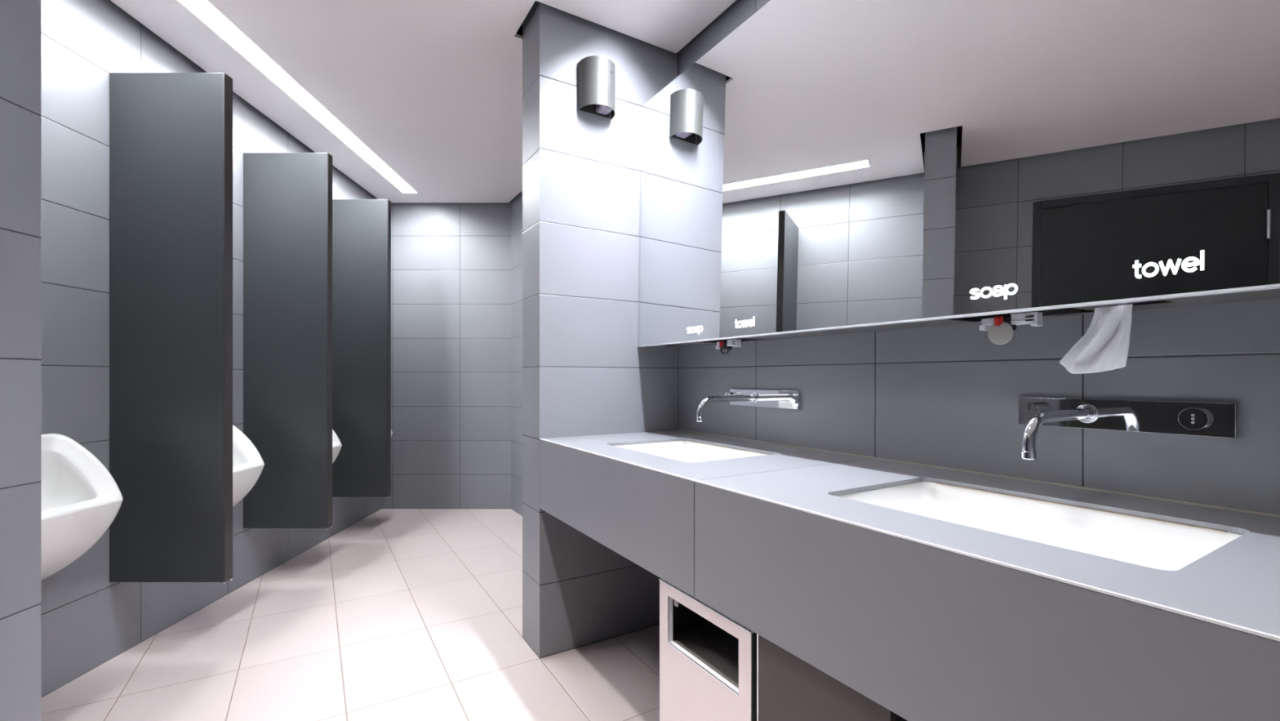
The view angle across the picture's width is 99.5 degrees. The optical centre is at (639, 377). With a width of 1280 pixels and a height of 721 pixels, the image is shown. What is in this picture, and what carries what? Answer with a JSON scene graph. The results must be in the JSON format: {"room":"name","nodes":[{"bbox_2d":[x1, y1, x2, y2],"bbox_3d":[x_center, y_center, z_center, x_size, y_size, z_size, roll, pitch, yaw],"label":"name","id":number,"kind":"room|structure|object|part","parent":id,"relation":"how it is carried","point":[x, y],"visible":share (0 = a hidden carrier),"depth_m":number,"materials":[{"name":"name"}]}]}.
{"room":"public restroom","nodes":[
{"label":"public restroom","id":0,"kind":"room"},
{"bbox_2d":[0,0,40,720],"bbox_3d":[-1.801,-0.263,1.237,0.660,2.840,0.165,0,0,-2],"label":"wall","id":1,"kind":"structure","parent":0,"point":[20,20],"depth_m":1.29,"materials":[{"name":"tile"}]},
{"bbox_2d":[40,0,381,697],"bbox_3d":[-2.211,-0.263,1.727,0.120,2.840,6.264,0,0,-2],"label":"wall","id":2,"kind":"structure","parent":0,"point":[88,620],"depth_m":2.15,"materials":[{"name":"tile"}]},
{"bbox_2d":[40,433,123,580],"bbox_3d":[-2.028,0.471,1.840,0.253,0.533,0.346,0,0,-2],"label":"urinal","id":3,"kind":"object","parent":2,"relation":"attached to","point":[81,499],"visible":0.61,"depth_m":1.94,"materials":[{"name":"white ceramic"}]},
{"bbox_2d":[109,72,232,583],"bbox_3d":[-1.935,-0.200,2.235,0.473,2.090,0.048,0,0,0],"label":"partition","id":4,"kind":"object","parent":2,"relation":"attached to","point":[171,134],"depth_m":2.21,"materials":[{"name":"laminate"}]},
{"bbox_2d":[232,424,264,506],"bbox_3d":[-2.060,0.471,2.640,0.253,0.533,0.346,0,0,-2],"label":"urinal","id":5,"kind":"object","parent":2,"relation":"attached to","point":[248,464],"visible":0.17,"depth_m":2.75,"materials":[{"name":"white ceramic"}]},
{"bbox_2d":[243,152,332,529],"bbox_3d":[-1.967,-0.200,3.025,0.472,2.090,0.048,0,0,0],"label":"partition","id":6,"kind":"object","parent":2,"relation":"attached to","point":[287,197],"depth_m":3.00,"materials":[{"name":"laminate"}]},
{"bbox_2d":[332,429,342,463],"bbox_3d":[-2.091,0.471,3.425,0.253,0.533,0.346,0,0,-2],"label":"urinal","id":7,"kind":"object","parent":2,"relation":"attached to","point":[336,444],"visible":0.07,"depth_m":3.55,"materials":[{"name":"white ceramic"}]},
{"bbox_2d":[332,199,391,497],"bbox_3d":[-1.999,-0.200,3.812,0.470,2.090,0.048,0,0,0],"label":"partition","id":8,"kind":"object","parent":2,"relation":"attached to","point":[362,228],"depth_m":3.79,"materials":[{"name":"laminate"}]},
{"bbox_2d":[40,508,659,720],"bbox_3d":[0.200,1.207,1.730,6.400,0.100,6.299,0,0,0],"label":"floor","id":9,"kind":"structure","parent":0,"point":[397,614],"depth_m":2.29,"materials":[{"name":"tile"}]},
{"bbox_2d":[658,578,756,720],"bbox_3d":[0.299,0.846,1.408,0.362,0.598,0.359,0,0,-31],"label":"waste bin","id":10,"kind":"object","parent":9,"relation":"on","point":[708,659],"visible":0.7,"depth_m":1.35,"materials":[{"name":"metal"}]},
{"bbox_3d":[0.150,0.548,1.318,0.014,0.003,0.359,0,0,-31],"label":"trim","id":11,"kind":"part","parent":10,"relation":"part of","materials":[{"name":"white metal"}]},
{"bbox_2d":[756,633,906,720],"bbox_3d":[0.522,0.844,1.135,0.451,0.602,0.310,0,0,-31],"label":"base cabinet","id":12,"kind":"object","parent":9,"relation":"on","point":[789,688],"visible":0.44,"depth_m":1.05,"materials":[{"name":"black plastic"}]},
{"bbox_3d":[0.257,0.844,1.154,0.016,0.602,0.004,0,0,-31],"label":"edge trim","id":13,"kind":"part","parent":12,"relation":"part of","materials":[{"name":"silver metal"}]},
{"bbox_2d":[110,0,735,202],"bbox_3d":[0.119,-1.530,1.730,4.724,0.014,6.003,0,0,0],"label":"ceiling","id":14,"kind":"structure","parent":0,"point":[433,88],"depth_m":2.65,"materials":[{"name":"white paint"}]},
{"bbox_2d":[177,0,417,192],"bbox_3d":[-1.844,-1.551,3.074,0.124,0.056,2.810,0,0,-2],"label":"ceiling light","id":15,"kind":"object","parent":14,"relation":"attached to","point":[203,8],"visible":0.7,"depth_m":2.83,"materials":[{"name":"white plastic"}]},
{"bbox_2d":[381,200,511,508],"bbox_3d":[-1.703,-0.263,4.819,1.338,2.840,0.120,0,0,0],"label":"wall","id":16,"kind":"structure","parent":0,"point":[451,262],"depth_m":4.76,"materials":[{"name":"tile"}]},
{"bbox_2d":[522,0,677,657],"bbox_3d":[-0.172,-0.263,2.498,0.693,2.840,0.212,0,0,-31],"label":"wall","id":17,"kind":"structure","parent":0,"point":[585,372],"depth_m":2.35,"materials":[{"name":"tile"}]},
{"bbox_2d":[577,55,615,119],"bbox_3d":[-0.172,-1.242,2.316,0.162,0.202,0.098,0,0,-31],"label":"wall lamp","id":18,"kind":"object","parent":17,"relation":"attached to","point":[596,73],"visible":1,"depth_m":2.28,"materials":[{"name":"grey metal"}]},
{"bbox_3d":[-0.196,-1.242,2.356,0.140,0.194,0.003,0,0,-31],"label":"wall plate","id":19,"kind":"part","parent":18,"relation":"part of","materials":[{"name":"silver metal"}]},
{"bbox_2d":[511,0,1279,515],"bbox_3d":[0.750,-0.263,1.761,0.120,2.840,7.081,0,0,-31],"label":"wall","id":20,"kind":"structure","parent":0,"point":[943,396],"depth_m":1.39,"materials":[{"name":"tile"}]},
{"bbox_2d":[515,22,522,35],"bbox_3d":[0.200,-1.708,1.730,6.400,0.050,6.299,0,0,0],"label":"trim","id":21,"kind":"structure","parent":20,"relation":"attached to","point":[519,32],"depth_m":2.63,"materials":[{"name":"black"}]},
{"bbox_2d":[696,388,799,421],"bbox_3d":[0.353,0.105,2.016,0.293,0.112,0.372,0,0,-31],"label":"faucet","id":22,"kind":"object","parent":20,"relation":"attached to","point":[788,399],"visible":1,"depth_m":2.03,"materials":[{"name":"silver metal"}]},
{"bbox_3d":[0.328,0.107,2.045,0.279,0.076,0.024,0,0,-31],"label":"spout","id":23,"kind":"part","parent":22,"relation":"part of","materials":[{"name":"silver metal"}]},
{"bbox_3d":[0.370,0.080,2.213,0.034,0.041,0.041,0,0,-31],"label":"control knob","id":24,"kind":"part","parent":22,"relation":"part of","materials":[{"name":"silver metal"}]},
{"bbox_2d":[539,429,1279,720],"bbox_3d":[0.815,0.394,0.866,0.692,0.293,3.598,0,0,-31],"label":"countertop","id":25,"kind":"structure","parent":20,"relation":"attached to","point":[924,618],"depth_m":0.87,"materials":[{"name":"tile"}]},
{"bbox_2d":[612,440,770,462],"bbox_3d":[0.167,0.329,1.926,0.440,0.133,0.607,0,0,-31],"label":"washbasin","id":26,"kind":"object","parent":25,"relation":"in","point":[686,451],"visible":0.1,"depth_m":2.16,"materials":[{"name":"white ceramic"}]},
{"bbox_2d":[835,480,1242,570],"bbox_3d":[0.705,0.329,1.036,0.440,0.133,0.618,0,0,-31],"label":"washbasin","id":27,"kind":"object","parent":25,"relation":"in","point":[1157,544],"visible":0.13,"depth_m":1.11,"materials":[{"name":"white ceramic"}]},
{"bbox_2d":[637,0,1279,346],"bbox_3d":[1.015,-0.690,0.986,0.223,1.102,3.597,0,0,-31],"label":"mirror","id":28,"kind":"object","parent":20,"relation":"attached to","point":[825,167],"visible":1,"depth_m":1.26,"materials":[{"name":"silver mirror"}]},
{"bbox_2d":[715,338,741,354],"bbox_3d":[0.332,-0.115,2.067,0.049,0.054,0.120,0,0,-31],"label":"soap dispenser","id":29,"kind":"object","parent":28,"relation":"attached to","point":[728,344],"visible":1,"depth_m":2.06,"materials":[{"name":"white plastic"}]},
{"bbox_3d":[0.932,-0.141,0.936,0.029,0.004,3.597,0,0,-31],"label":"edge trim","id":30,"kind":"part","parent":28,"relation":"part of","materials":[{"name":"white metal"}]},
{"bbox_2d":[979,311,1043,344],"bbox_3d":[0.835,-0.108,1.228,0.049,0.068,0.120,0,0,-31],"label":"soap dispenser","id":31,"kind":"object","parent":28,"relation":"attached to","point":[1001,331],"visible":1,"depth_m":1.22,"materials":[{"name":"white plastic"}]},
{"bbox_2d":[1058,303,1133,373],"bbox_3d":[0.937,-0.076,1.118,0.044,0.138,0.125,0,0,-36],"label":"paper towel","id":32,"kind":"object","parent":28,"relation":"hanging from","point":[1104,345],"visible":1,"depth_m":1.10,"materials":[{"name":"white paper"}]},
{"bbox_2d":[1017,396,1237,459],"bbox_3d":[0.906,0.105,1.101,0.293,0.112,0.366,0,0,-31],"label":"faucet","id":33,"kind":"object","parent":20,"relation":"attached to","point":[1217,420],"visible":1,"depth_m":1.11,"materials":[{"name":"silver metal"}]},
{"bbox_3d":[0.932,0.080,1.285,0.034,0.041,0.041,0,0,-31],"label":"control knob","id":34,"kind":"part","parent":33,"relation":"part of","materials":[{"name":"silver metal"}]},
{"bbox_3d":[0.878,0.107,1.137,0.279,0.076,0.024,0,0,-31],"label":"spout","id":35,"kind":"part","parent":33,"relation":"part of","materials":[{"name":"silver metal"}]}
]}

